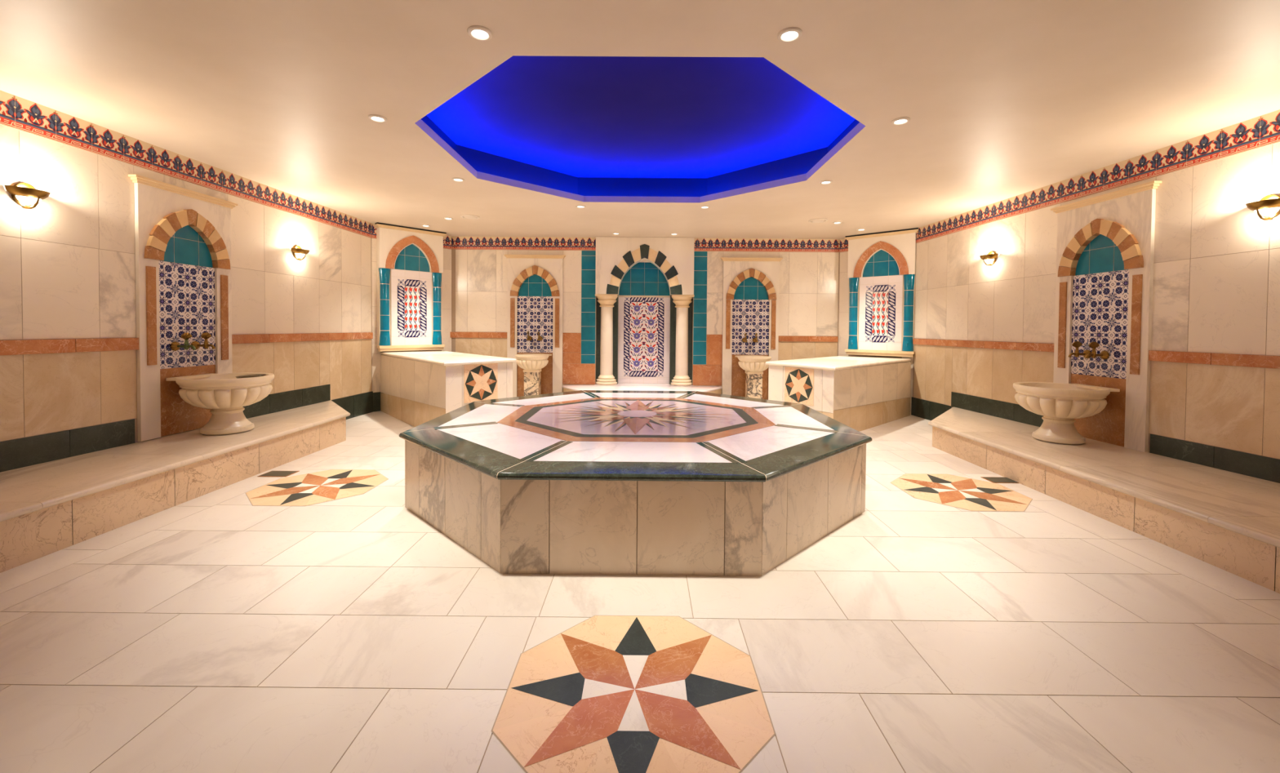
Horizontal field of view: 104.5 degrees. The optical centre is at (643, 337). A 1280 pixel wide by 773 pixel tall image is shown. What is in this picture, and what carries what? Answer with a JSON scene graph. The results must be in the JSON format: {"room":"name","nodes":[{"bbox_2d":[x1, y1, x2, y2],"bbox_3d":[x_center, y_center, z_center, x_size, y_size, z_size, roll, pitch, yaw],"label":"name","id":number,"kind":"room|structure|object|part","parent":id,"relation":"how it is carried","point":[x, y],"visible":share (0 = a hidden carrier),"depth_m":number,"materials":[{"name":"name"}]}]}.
{"room":"spa","nodes":[
{"label":"spa","id":0,"kind":"room"},
{"bbox_2d":[0,124,372,442],"bbox_3d":[-3.852,-0.192,2.960,0.122,2.528,7.470,0,1,2],"label":"wall","id":1,"kind":"structure","parent":0,"point":[68,261],"depth_m":3.50,"materials":[{"name":"stone"}]},
{"bbox_2d":[4,182,50,208],"bbox_3d":[-3.718,-0.864,3.021,0.130,0.160,0.181,0,1,2],"label":"wall sconce","id":2,"kind":"object","parent":1,"relation":"attached to","point":[25,195],"visible":1,"depth_m":2.99,"materials":[{"name":"gold metal"}]},
{"bbox_3d":[-3.771,-0.871,3.023,0.024,0.147,0.118,0,1,2],"label":"plate","id":3,"kind":"part","parent":2,"relation":"part of","materials":[{"name":"gold metal"}]},
{"bbox_3d":[-3.716,-0.876,3.021,0.126,0.060,0.181,0,1,2],"label":"lamp shade","id":4,"kind":"part","parent":2,"relation":"part of","materials":[{"name":"gold metal"}]},
{"bbox_3d":[-3.732,-0.835,3.022,0.082,0.048,0.112,0,1,2],"label":"lamp shade","id":5,"kind":"part","parent":2,"relation":"part of","materials":[{"name":"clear glass"}]},
{"bbox_3d":[-3.726,-0.823,3.022,0.094,0.078,0.020,0,1,2],"label":"cradle arm","id":6,"kind":"part","parent":2,"relation":"part of","materials":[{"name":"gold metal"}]},
{"bbox_2d":[128,174,238,441],"bbox_3d":[-3.716,-0.217,4.064,0.060,1.965,0.865,0,1,2],"label":"wall niche","id":7,"kind":"object","parent":1,"relation":"attached to","point":[183,236],"visible":0.94,"depth_m":3.97,"materials":[{"name":"stone"}]},
{"bbox_2d":[169,332,195,351],"bbox_3d":[-3.656,0.032,3.953,0.176,0.150,0.077,0,1,2],"label":"brass faucet","id":8,"kind":"object","parent":7,"relation":"attached to","point":[175,346],"visible":1,"depth_m":3.94,"materials":[{"name":"metal"}]},
{"bbox_3d":[-3.643,-0.015,3.947,0.088,0.056,0.029,0,1,2],"label":"scallop handle","id":9,"kind":"part","parent":8,"relation":"part of","materials":[{"name":"gold metal"}]},
{"bbox_3d":[-3.601,0.077,3.951,0.065,0.043,0.022,0,1,2],"label":"spout","id":10,"kind":"part","parent":8,"relation":"part of","materials":[{"name":"gold metal"}]},
{"bbox_3d":[-3.708,-1.175,4.045,0.060,0.050,0.865,0,1,2],"label":"cornice","id":11,"kind":"part","parent":7,"relation":"part of","materials":[{"name":"beige stone"}]},
{"bbox_3d":[-3.741,-0.181,4.066,0.007,0.838,0.494,0,1,2],"label":"floral panel","id":12,"kind":"part","parent":7,"relation":"part of","materials":[{"name":"white tile"}]},
{"bbox_3d":[-3.748,0.501,4.080,0.006,0.527,0.494,0,1,2],"label":"panel","id":13,"kind":"part","parent":7,"relation":"part of","materials":[{"name":"brown stone"}]},
{"bbox_2d":[191,332,215,350],"bbox_3d":[-3.649,0.028,4.123,0.176,0.150,0.077,0,1,2],"label":"brass faucet","id":14,"kind":"object","parent":7,"relation":"attached to","point":[205,335],"visible":0.94,"depth_m":4.11,"materials":[{"name":"metal"}]},
{"bbox_3d":[-3.636,-0.018,4.117,0.088,0.056,0.029,0,1,2],"label":"scallop handle","id":15,"kind":"part","parent":14,"relation":"part of","materials":[{"name":"gold metal"}]},
{"bbox_3d":[-3.594,0.074,4.121,0.065,0.043,0.022,0,1,2],"label":"spout","id":16,"kind":"part","parent":14,"relation":"part of","materials":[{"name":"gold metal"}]},
{"bbox_2d":[0,90,371,237],"bbox_3d":[-3.781,-1.356,2.929,0.008,0.198,7.460,0,1,2],"label":"trim","id":17,"kind":"structure","parent":1,"relation":"attached to","point":[17,113],"depth_m":3.77,"materials":[{"name":"tile"}]},
{"bbox_2d":[0,384,373,472],"bbox_3d":[-3.799,0.837,2.974,0.010,0.470,7.457,0,1,2],"label":"baseboard","id":18,"kind":"structure","parent":1,"relation":"attached to","point":[19,453],"depth_m":3.46,"materials":[{"name":"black stone"}]},
{"bbox_2d":[0,332,373,355],"bbox_3d":[-3.787,0.053,2.933,0.026,0.100,7.408,0,1,2],"label":"trim","id":19,"kind":"structure","parent":1,"relation":"attached to","point":[66,345],"depth_m":3.46,"materials":[{"name":"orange stone"}]},
{"bbox_2d":[290,245,309,260],"bbox_3d":[-3.625,-0.902,5.271,0.130,0.160,0.181,0,1,2],"label":"wall sconce","id":20,"kind":"object","parent":1,"relation":"attached to","point":[298,252],"visible":1,"depth_m":5.23,"materials":[{"name":"gold metal"}]},
{"bbox_3d":[-3.678,-0.910,5.273,0.024,0.147,0.118,0,1,2],"label":"plate","id":21,"kind":"part","parent":20,"relation":"part of","materials":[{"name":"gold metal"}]},
{"bbox_3d":[-3.639,-0.873,5.272,0.082,0.048,0.112,0,1,2],"label":"lamp shade","id":22,"kind":"part","parent":20,"relation":"part of","materials":[{"name":"white glass"}]},
{"bbox_3d":[-3.623,-0.915,5.271,0.126,0.060,0.181,0,1,2],"label":"lamp shade","id":23,"kind":"part","parent":20,"relation":"part of","materials":[{"name":"gold metal"}]},
{"bbox_2d":[371,238,451,411],"bbox_3d":[-3.333,-0.274,7.142,0.120,2.528,1.207,1,1,37],"label":"wall","id":24,"kind":"structure","parent":0,"point":[446,275],"depth_m":6.75,"materials":[{"name":"stone"}]},
{"bbox_2d":[374,222,446,351],"bbox_3d":[-3.282,-0.678,6.981,0.226,1.709,0.949,2,2,43],"label":"wall panel","id":25,"kind":"object","parent":24,"relation":"attached to","point":[410,260],"visible":1,"depth_m":6.90,"materials":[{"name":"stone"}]},
{"bbox_3d":[-3.224,-1.493,6.916,0.085,0.036,0.949,2,2,43],"label":"cornice","id":26,"kind":"part","parent":25,"relation":"part of","materials":[{"name":"beige stone"}]},
{"bbox_3d":[-3.253,-0.419,6.961,0.024,1.043,0.564,2,2,43],"label":"tulip tile panel","id":27,"kind":"part","parent":25,"relation":"part of","materials":[{"name":"tile"}]},
{"bbox_3d":[-3.239,0.140,6.952,0.080,0.075,0.893,2,2,43],"label":"sill","id":28,"kind":"part","parent":25,"relation":"part of","materials":[{"name":"beige stone"}]},
{"bbox_2d":[371,222,451,249],"bbox_3d":[-3.274,-1.438,7.080,0.010,0.198,1.167,1,1,37],"label":"trim","id":29,"kind":"structure","parent":24,"relation":"attached to","point":[446,239],"depth_m":7.45,"materials":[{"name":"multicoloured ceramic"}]},
{"bbox_2d":[0,410,1279,772],"bbox_3d":[-0.005,1.136,3.737,8.300,0.100,8.800,0,1,0],"label":"floor","id":30,"kind":"structure","parent":0,"point":[216,631],"depth_m":1.85,"materials":[{"name":"stone"}]},
{"bbox_2d":[0,400,350,573],"bbox_3d":[-3.430,0.941,2.700,1.003,0.280,6.309,0,1,0],"label":"bench","id":31,"kind":"object","parent":30,"relation":"on","point":[47,508],"visible":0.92,"depth_m":3.07,"materials":[{"name":"stone"}]},
{"bbox_3d":[-3.404,0.835,1.993,0.907,0.038,0.898,0,1,0],"label":"seat","id":32,"kind":"part","parent":31,"relation":"part of","materials":[{"name":"stone"}]},
{"bbox_3d":[-3.388,0.816,2.892,0.864,0.038,0.898,0,1,0],"label":"seat","id":33,"kind":"part","parent":31,"relation":"part of","materials":[{"name":"stone"}]},
{"bbox_3d":[-3.372,0.795,3.902,0.821,0.038,1.118,0,1,0],"label":"seat","id":34,"kind":"part","parent":31,"relation":"part of","materials":[{"name":"stone"}]},
{"bbox_2d":[165,373,274,435],"bbox_3d":[-3.425,0.541,4.082,0.623,0.455,0.620,0,1,0],"label":"basin","id":35,"kind":"object","parent":31,"relation":"on","point":[227,395],"visible":0.99,"depth_m":3.94,"materials":[{"name":"beige stone"}]},
{"bbox_3d":[-3.423,0.441,4.080,0.620,0.253,0.620,0,1,0],"label":"bowl","id":36,"kind":"part","parent":35,"relation":"part of","materials":[{"name":"beige stone"}]},
{"bbox_2d":[235,373,265,378],"bbox_3d":[-3.324,0.339,4.198,0.207,0.051,0.207,1,1,5],"label":"metal bowl","id":37,"kind":"object","parent":35,"relation":"in","point":[264,375],"visible":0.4,"depth_m":4.16,"materials":[{"name":"metal"}]},
{"bbox_3d":[-3.352,0.770,5.157,0.767,0.038,1.389,0,1,0],"label":"seat","id":38,"kind":"part","parent":31,"relation":"part of","materials":[{"name":"stone"}]},
{"bbox_2d":[257,471,299,476],"bbox_3d":[-2.844,1.059,3.866,0.220,0.004,0.150,0,1,0],"label":"drain cover","id":39,"kind":"object","parent":30,"relation":"on","point":[272,473],"visible":1,"depth_m":3.85,"materials":[{"name":"brown metal"}]},
{"bbox_2d":[245,469,388,506],"bbox_3d":[-2.340,1.070,3.589,0.818,0.001,0.818,0,1,0],"label":"medallion","id":40,"kind":"object","parent":30,"relation":"on","point":[313,488],"visible":1,"depth_m":3.54,"materials":[{"name":"stone"}]},
{"bbox_2d":[380,351,515,426],"bbox_3d":[-2.475,0.616,6.132,0.847,0.803,2.442,-1,2,-41],"label":"slab","id":41,"kind":"object","parent":30,"relation":"on","point":[417,388],"visible":0.72,"depth_m":5.47,"materials":[{"name":"stone"}]},
{"bbox_2d":[515,353,551,395],"bbox_3d":[-1.639,0.622,7.303,0.488,0.755,0.488,0,1,0],"label":"basin","id":42,"kind":"object","parent":30,"relation":"on","point":[532,364],"visible":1,"depth_m":7.23,"materials":[{"name":"beige stone"}]},
{"bbox_3d":[-1.640,0.732,7.316,0.230,0.535,0.180,0,1,0],"label":"veined post","id":43,"kind":"part","parent":42,"relation":"part of","materials":[{"name":"beige stone"}]},
{"bbox_3d":[-1.637,0.357,7.298,0.484,0.225,0.484,0,1,0],"label":"bowl","id":44,"kind":"part","parent":42,"relation":"part of","materials":[{"name":"beige stone"}]},
{"bbox_2d":[491,615,775,772],"bbox_3d":[-0.029,1.129,1.592,0.818,0.001,0.818,0,1,0],"label":"medallion","id":45,"kind":"object","parent":30,"relation":"on","point":[603,694],"visible":1,"depth_m":1.53,"materials":[{"name":"stone"}]},
{"bbox_2d":[399,390,872,576],"bbox_3d":[-0.052,0.840,3.832,3.002,0.487,3.061,0,1,0],"label":"platform","id":46,"kind":"object","parent":30,"relation":"on","point":[580,482],"visible":1,"depth_m":2.55,"materials":[{"name":"stone"}]},
{"bbox_2d":[561,383,722,394],"bbox_3d":[-0.021,0.868,7.393,2.408,0.285,0.919,0,1,0],"label":"marble step","id":47,"kind":"structure","parent":30,"relation":"on","point":[628,387],"depth_m":7.26,"materials":[{"name":"stone"}]},
{"bbox_2d":[595,293,617,385],"bbox_3d":[-0.570,0.026,7.673,0.337,1.378,0.337,0,1,0],"label":"marble column","id":48,"kind":"structure","parent":47,"relation":"on","point":[606,301],"depth_m":7.58,"materials":[{"name":"beige stone"}]},
{"bbox_2d":[671,294,693,386],"bbox_3d":[0.594,0.036,7.669,0.337,1.378,0.337,0,1,0],"label":"marble column","id":49,"kind":"structure","parent":47,"relation":"on","point":[682,302],"depth_m":7.58,"materials":[{"name":"beige stone"}]},
{"bbox_2d":[734,355,771,399],"bbox_3d":[1.626,0.648,7.293,0.488,0.755,0.488,0,1,0],"label":"basin","id":50,"kind":"object","parent":30,"relation":"on","point":[753,366],"visible":0.96,"depth_m":7.22,"materials":[{"name":"beige stone"}]},
{"bbox_3d":[1.625,0.758,7.305,0.230,0.535,0.180,0,1,0],"label":"veined post","id":51,"kind":"part","parent":50,"relation":"part of","materials":[{"name":"beige stone"}]},
{"bbox_3d":[1.628,0.383,7.287,0.484,0.225,0.484,0,1,0],"label":"bowl","id":52,"kind":"part","parent":50,"relation":"part of","materials":[{"name":"beige stone"}]},
{"bbox_2d":[765,355,911,431],"bbox_3d":[2.475,0.668,6.268,2.268,0.770,0.941,-1,2,-44],"label":"slab","id":53,"kind":"object","parent":30,"relation":"on","point":[860,393],"visible":0.82,"depth_m":5.71,"materials":[{"name":"stone"}]},
{"bbox_2d":[890,473,1032,511],"bbox_3d":[2.280,1.106,3.594,0.818,0.001,0.818,0,1,0],"label":"medallion","id":54,"kind":"object","parent":30,"relation":"on","point":[957,491],"visible":1,"depth_m":3.54,"materials":[{"name":"stone"}]},
{"bbox_2d":[980,476,1018,483],"bbox_3d":[2.776,1.104,3.847,0.220,0.004,0.150,0,1,0],"label":"drain cover","id":55,"kind":"object","parent":30,"relation":"on","point":[993,479],"visible":1,"depth_m":3.83,"materials":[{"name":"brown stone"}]},
{"bbox_2d":[928,406,1279,593],"bbox_3d":[3.437,1.011,2.738,1.323,0.245,6.429,0,1,0],"label":"bench","id":56,"kind":"object","parent":30,"relation":"on","point":[1228,521],"visible":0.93,"depth_m":3.04,"materials":[{"name":"stone"}]},
{"bbox_3d":[3.325,0.856,5.216,0.952,0.038,1.469,0,1,0],"label":"seat","id":57,"kind":"part","parent":56,"relation":"part of","materials":[{"name":"stone"}]},
{"bbox_2d":[1013,382,1119,444],"bbox_3d":[3.472,0.628,4.145,0.623,0.455,0.620,0,1,0],"label":"basin","id":58,"kind":"object","parent":56,"relation":"on","point":[1060,404],"visible":1,"depth_m":4.01,"materials":[{"name":"beige stone"}]},
{"bbox_3d":[3.472,0.528,4.143,0.620,0.253,0.620,0,1,0],"label":"bowl","id":59,"kind":"part","parent":58,"relation":"part of","materials":[{"name":"beige stone"}]},
{"bbox_3d":[3.347,0.882,3.926,1.035,0.038,1.108,0,1,0],"label":"seat","id":60,"kind":"part","parent":56,"relation":"part of","materials":[{"name":"stone"}]},
{"bbox_3d":[3.366,0.903,2.921,1.102,0.038,0.898,0,1,0],"label":"seat","id":61,"kind":"part","parent":56,"relation":"part of","materials":[{"name":"stone"}]},
{"bbox_3d":[3.386,0.922,1.996,1.174,0.038,0.948,0,1,0],"label":"seat","id":62,"kind":"part","parent":56,"relation":"part of","materials":[{"name":"stone"}]},
{"bbox_2d":[0,0,1279,239],"bbox_3d":[0.015,-1.441,3.684,8.300,0.001,8.800,0,1,0],"label":"ceiling","id":63,"kind":"structure","parent":0,"point":[1002,100],"depth_m":2.76,"materials":[{"name":"paint"}]},
{"bbox_2d":[368,114,386,122],"bbox_3d":[-1.749,-1.441,3.261,0.112,0.010,0.112,0,1,0],"label":"recessed light","id":64,"kind":"object","parent":63,"relation":"in","point":[375,117],"visible":1,"depth_m":3.25,"materials":[{"name":"white ceramic"}]},
{"bbox_2d":[452,177,464,182],"bbox_3d":[-1.722,-1.469,4.608,0.112,0.010,0.112,0,1,0],"label":"recessed light","id":65,"kind":"object","parent":63,"relation":"in","point":[455,179],"visible":1,"depth_m":4.60,"materials":[{"name":"white ceramic"}]},
{"bbox_2d":[460,214,479,219],"bbox_3d":[-2.160,-1.502,6.176,0.230,0.016,0.230,0,1,0],"label":"ceiling vent","id":66,"kind":"object","parent":63,"relation":"in","point":[464,216],"visible":1,"depth_m":6.14,"materials":[{"name":"white ceramic"}]},
{"bbox_2d":[466,25,492,40],"bbox_3d":[-0.760,-1.414,2.306,0.112,0.010,0.112,0,1,0],"label":"recessed light","id":67,"kind":"object","parent":63,"relation":"in","point":[479,33],"visible":1,"depth_m":2.30,"materials":[{"name":"white ceramic"}]},
{"bbox_2d":[575,204,585,208],"bbox_3d":[-0.709,-1.481,5.601,0.112,0.010,0.112,0,1,0],"label":"recessed light","id":68,"kind":"object","parent":63,"relation":"in","point":[577,206],"visible":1,"depth_m":5.58,"materials":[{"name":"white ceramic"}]},
{"bbox_2d":[415,55,866,202],"bbox_3d":[-0.021,-1.644,3.947,3.490,0.395,3.440,0,1,0],"label":"dome","id":69,"kind":"object","parent":63,"relation":"attached to","point":[591,129],"visible":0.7,"depth_m":4.30,"materials":[{"name":"paint"}]},
{"bbox_2d":[699,205,710,208],"bbox_3d":[0.691,-1.470,5.580,0.112,0.010,0.112,0,1,0],"label":"recessed light","id":70,"kind":"object","parent":63,"relation":"in","point":[701,206],"visible":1,"depth_m":5.57,"materials":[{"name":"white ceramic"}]},
{"bbox_2d":[777,26,802,42],"bbox_3d":[0.678,-1.402,2.300,0.112,0.010,0.112,0,1,0],"label":"recessed light","id":71,"kind":"object","parent":63,"relation":"in","point":[788,34],"visible":1,"depth_m":2.29,"materials":[{"name":"white ceramic"}]},
{"bbox_2d":[808,217,827,222],"bbox_3d":[2.194,-1.469,6.228,0.230,0.016,0.230,0,1,0],"label":"ceiling vent","id":72,"kind":"object","parent":63,"relation":"in","point":[820,220],"visible":1,"depth_m":6.19,"materials":[{"name":"white ceramic"}]},
{"bbox_2d":[819,180,832,184],"bbox_3d":[1.692,-1.442,4.599,0.112,0.010,0.112,0,1,0],"label":"recessed light","id":73,"kind":"object","parent":63,"relation":"in","point":[823,182],"visible":1,"depth_m":4.59,"materials":[{"name":"white ceramic"}]},
{"bbox_2d":[891,116,910,124],"bbox_3d":[1.680,-1.414,3.238,0.112,0.010,0.112,0,1,0],"label":"recessed light","id":74,"kind":"object","parent":63,"relation":"in","point":[900,121],"visible":1,"depth_m":3.23,"materials":[{"name":"white ceramic"}]},
{"bbox_2d":[451,249,839,394],"bbox_3d":[0.020,-0.262,7.809,6.100,2.528,0.501,0,1,0],"label":"wall","id":75,"kind":"structure","parent":0,"point":[809,282],"depth_m":7.55,"materials":[{"name":"stone"}]},
{"bbox_2d":[449,332,506,337],"bbox_3d":[-2.513,-0.043,7.566,0.877,0.086,0.022,0,1,0],"label":"trim","id":76,"kind":"structure","parent":75,"relation":"attached to","point":[452,335],"depth_m":7.55,"materials":[{"name":"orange stone"}]},
{"bbox_2d":[451,236,595,250],"bbox_3d":[-1.822,-1.436,7.539,2.200,0.198,0.008,0,1,0],"label":"trim","id":77,"kind":"structure","parent":75,"relation":"attached to","point":[551,243],"depth_m":7.54,"materials":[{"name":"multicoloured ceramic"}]},
{"bbox_2d":[504,254,565,397],"bbox_3d":[-1.652,-0.130,7.538,0.920,2.250,0.060,0,1,0],"label":"wall niche","id":78,"kind":"object","parent":75,"relation":"attached to","point":[535,304],"visible":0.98,"depth_m":7.55,"materials":[{"name":"stone"}]},
{"bbox_2d":[526,331,532,340],"bbox_3d":[-1.733,-0.026,7.473,0.077,0.150,0.176,0,1,0],"label":"brass faucet","id":79,"kind":"object","parent":78,"relation":"attached to","point":[529,338],"visible":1,"depth_m":7.45,"materials":[{"name":"metal"}]},
{"bbox_3d":[-1.652,-0.202,7.561,0.546,0.857,0.007,0,1,0],"label":"floral panel","id":80,"kind":"part","parent":78,"relation":"part of","materials":[{"name":"white tile"}]},
{"bbox_3d":[-1.644,-1.230,7.515,0.920,0.050,0.060,0,1,0],"label":"cornice","id":81,"kind":"part","parent":78,"relation":"part of","materials":[{"name":"beige stone"}]},
{"bbox_3d":[-1.658,0.610,7.580,0.546,0.768,0.006,0,1,0],"label":"panel","id":82,"kind":"part","parent":78,"relation":"part of","materials":[{"name":"brown stone"}]},
{"bbox_2d":[537,331,542,341],"bbox_3d":[-1.573,-0.025,7.473,0.077,0.150,0.176,0,1,0],"label":"brass faucet","id":83,"kind":"object","parent":78,"relation":"attached to","point":[540,338],"visible":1,"depth_m":7.45,"materials":[{"name":"metal"}]},
{"bbox_2d":[595,236,694,384],"bbox_3d":[0.015,-0.399,7.633,1.485,2.239,0.307,0,1,0],"label":"wall niche","id":84,"kind":"object","parent":75,"relation":"attached to","point":[644,273],"depth_m":7.69,"materials":[{"name":"stone"}]},
{"bbox_3d":[0.007,0.030,7.781,0.810,1.375,0.030,0,1,0],"label":"floral panel","id":85,"kind":"part","parent":84,"relation":"part of","materials":[{"name":"tile"}]},
{"bbox_2d":[720,257,782,399],"bbox_3d":[1.627,-0.094,7.527,0.925,2.230,0.060,0,1,0],"label":"wall niche","id":86,"kind":"object","parent":75,"relation":"attached to","point":[750,308],"visible":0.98,"depth_m":7.54,"materials":[{"name":"stone"}]},
{"bbox_2d":[742,333,746,342],"bbox_3d":[1.536,0.000,7.463,0.077,0.150,0.176,0,1,0],"label":"brass faucet","id":87,"kind":"object","parent":86,"relation":"attached to","point":[744,340],"visible":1,"depth_m":7.44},
{"bbox_3d":[1.622,0.638,7.569,0.562,0.763,0.006,0,1,0],"label":"panel","id":88,"kind":"part","parent":86,"relation":"part of","materials":[{"name":"brown stone"}]},
{"bbox_3d":[1.628,-0.161,7.551,0.562,0.837,0.007,0,1,0],"label":"floral panel","id":89,"kind":"part","parent":86,"relation":"part of","materials":[{"name":"white tile"}]},
{"bbox_3d":[1.636,-1.184,7.505,0.925,0.050,0.060,0,1,0],"label":"cornice","id":90,"kind":"part","parent":86,"relation":"part of","materials":[{"name":"beige stone"}]},
{"bbox_2d":[752,333,758,342],"bbox_3d":[1.696,0.001,7.462,0.077,0.150,0.176,0,1,0],"label":"brass faucet","id":91,"kind":"object","parent":86,"relation":"attached to","point":[754,340],"visible":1,"depth_m":7.44,"materials":[{"name":"metal"}]},
{"bbox_2d":[693,238,839,252],"bbox_3d":[1.878,-1.407,7.527,2.220,0.198,0.008,0,1,0],"label":"trim","id":92,"kind":"structure","parent":75,"relation":"attached to","point":[775,245],"depth_m":7.53,"materials":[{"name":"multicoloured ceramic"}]},
{"bbox_2d":[778,336,837,342],"bbox_3d":[2.504,0.016,7.550,0.902,0.082,0.022,0,1,0],"label":"trim","id":93,"kind":"structure","parent":75,"relation":"attached to","point":[811,339],"depth_m":7.54,"materials":[{"name":"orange stone"}]},
{"bbox_2d":[838,251,913,414],"bbox_3d":[3.373,-0.223,7.178,0.120,2.528,1.125,-1,2,-41],"label":"wall","id":94,"kind":"structure","parent":0,"point":[843,265],"depth_m":7.48,"materials":[{"name":"stone"}]},
{"bbox_2d":[840,238,848,252],"bbox_3d":[3.335,-1.387,7.113,0.008,0.198,1.085,-1,2,-41],"label":"trim","id":95,"kind":"structure","parent":94,"relation":"attached to","point":[843,242],"depth_m":7.48,"materials":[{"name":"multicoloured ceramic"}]},
{"bbox_2d":[844,227,918,356],"bbox_3d":[3.365,-0.615,7.029,0.967,1.733,0.191,2,2,42],"label":"wall panel","id":96,"kind":"object","parent":94,"relation":"attached to","point":[882,265],"visible":1,"depth_m":6.98,"materials":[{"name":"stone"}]},
{"bbox_3d":[3.325,0.214,7.009,0.911,0.075,0.080,2,2,42],"label":"sill","id":97,"kind":"part","parent":96,"relation":"part of","materials":[{"name":"beige stone"}]},
{"bbox_3d":[3.350,-0.347,7.016,0.582,1.047,0.024,2,2,42],"label":"tulip tile panel","id":98,"kind":"part","parent":96,"relation":"part of","materials":[{"name":"tile"}]},
{"bbox_3d":[3.336,-1.443,6.973,0.967,0.036,0.085,2,2,42],"label":"cornice","id":99,"kind":"part","parent":96,"relation":"part of","materials":[{"name":"beige stone"}]},
{"bbox_2d":[912,142,1279,459],"bbox_3d":[3.949,-0.133,3.047,0.121,2.528,7.490,0,1,-3],"label":"wall","id":100,"kind":"structure","parent":0,"point":[1216,286],"depth_m":3.60,"materials":[{"name":"stone"}]},
{"bbox_2d":[979,251,998,266],"bbox_3d":[3.694,-0.854,5.336,0.130,0.160,0.181,0,1,-3],"label":"wall sconce","id":101,"kind":"object","parent":100,"relation":"attached to","point":[991,258],"visible":1,"depth_m":5.30,"materials":[{"name":"gold metal"}]},
{"bbox_3d":[3.692,-0.866,5.336,0.126,0.060,0.181,0,1,-3],"label":"lamp shade","id":102,"kind":"part","parent":101,"relation":"part of","materials":[{"name":"gold metal"}]},
{"bbox_3d":[3.708,-0.824,5.338,0.082,0.048,0.112,0,1,-3],"label":"lamp shade","id":103,"kind":"part","parent":101,"relation":"part of","materials":[{"name":"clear glass"}]},
{"bbox_3d":[3.747,-0.860,5.339,0.024,0.147,0.118,0,1,-3],"label":"plate","id":104,"kind":"part","parent":101,"relation":"part of","materials":[{"name":"gold metal"}]},
{"bbox_2d":[911,391,1279,483],"bbox_3d":[3.881,0.921,3.050,0.010,0.420,7.457,0,1,-3],"label":"baseboard","id":105,"kind":"structure","parent":100,"relation":"attached to","point":[1260,467],"depth_m":3.62,"materials":[{"name":"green stone"}]},
{"bbox_2d":[912,338,1279,368],"bbox_3d":[3.881,0.138,3.017,0.026,0.100,7.423,0,1,-3],"label":"trim","id":106,"kind":"structure","parent":100,"relation":"attached to","point":[1225,359],"depth_m":3.59,"materials":[{"name":"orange stone"}]},
{"bbox_2d":[915,109,1279,243],"bbox_3d":[3.897,-1.298,3.004,0.008,0.198,7.460,0,1,-3],"label":"trim","id":107,"kind":"structure","parent":100,"relation":"attached to","point":[1262,131],"depth_m":3.90,"materials":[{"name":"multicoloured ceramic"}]},
{"bbox_2d":[1050,180,1161,452],"bbox_3d":[3.794,-0.155,4.147,0.060,2.045,0.880,0,1,-3],"label":"wall niche","id":108,"kind":"object","parent":100,"relation":"attached to","point":[1105,245],"visible":0.98,"depth_m":4.05,"materials":[{"name":"stone"}]},
{"bbox_2d":[1068,341,1091,358],"bbox_3d":[3.720,0.103,4.241,0.176,0.150,0.077,0,1,-3],"label":"brass faucet","id":109,"kind":"object","parent":108,"relation":"attached to","point":[1077,344],"visible":0.87,"depth_m":4.23,"materials":[{"name":"metal"}]},
{"bbox_3d":[3.665,0.148,4.239,0.065,0.043,0.022,0,1,-3],"label":"spout","id":110,"kind":"part","parent":109,"relation":"part of","materials":[{"name":"gold metal"}]},
{"bbox_3d":[3.708,0.056,4.244,0.088,0.056,0.029,0,1,-3],"label":"scallop handle","id":111,"kind":"part","parent":109,"relation":"part of","materials":[{"name":"gold metal"}]},
{"bbox_2d":[1084,342,1109,359],"bbox_3d":[3.729,0.106,4.091,0.176,0.150,0.077,0,1,-3],"label":"brass faucet","id":112,"kind":"object","parent":108,"relation":"attached to","point":[1104,355],"visible":1,"depth_m":4.08,"materials":[{"name":"metal"}]},
{"bbox_3d":[3.673,0.151,4.089,0.065,0.043,0.022,0,1,-3],"label":"spout","id":113,"kind":"part","parent":112,"relation":"part of","materials":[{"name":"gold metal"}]},
{"bbox_3d":[3.717,0.059,4.094,0.088,0.056,0.029,0,1,-3],"label":"scallop handle","id":114,"kind":"part","parent":112,"relation":"part of","materials":[{"name":"gold metal"}]},
{"bbox_3d":[3.815,0.595,4.165,0.006,0.545,0.494,0,1,-3],"label":"panel","id":115,"kind":"part","parent":108,"relation":"part of","materials":[{"name":"brown stone"}]},
{"bbox_3d":[3.818,-0.110,4.150,0.007,0.865,0.494,0,1,-3],"label":"floral panel","id":116,"kind":"part","parent":108,"relation":"part of","materials":[{"name":"white tile"}]},
{"bbox_3d":[3.802,-1.153,4.127,0.060,0.050,0.880,0,1,-3],"label":"cornice","id":117,"kind":"part","parent":108,"relation":"part of","materials":[{"name":"beige stone"}]},
{"bbox_2d":[1245,194,1279,220],"bbox_3d":[3.827,-0.806,3.066,0.130,0.160,0.181,0,1,-3],"label":"wall sconce","id":118,"kind":"object","parent":100,"relation":"attached to","point":[1268,207],"visible":1,"depth_m":3.04,"materials":[{"name":"gold metal"}]},
{"bbox_3d":[3.825,-0.819,3.065,0.126,0.060,0.181,0,1,-3],"label":"lamp shade","id":119,"kind":"part","parent":118,"relation":"part of","materials":[{"name":"gold metal"}]},
{"bbox_3d":[3.834,-0.764,3.067,0.094,0.078,0.020,0,1,-3],"label":"cradle arm","id":120,"kind":"part","parent":118,"relation":"part of","materials":[{"name":"gold metal"}]},
{"bbox_3d":[3.841,-0.776,3.067,0.082,0.048,0.112,0,1,-3],"label":"lamp shade","id":121,"kind":"part","parent":118,"relation":"part of","materials":[{"name":"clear glass"}]},
{"bbox_3d":[3.880,-0.812,3.069,0.024,0.147,0.118,0,1,-3],"label":"plate","id":122,"kind":"part","parent":118,"relation":"part of","materials":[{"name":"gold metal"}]}
]}

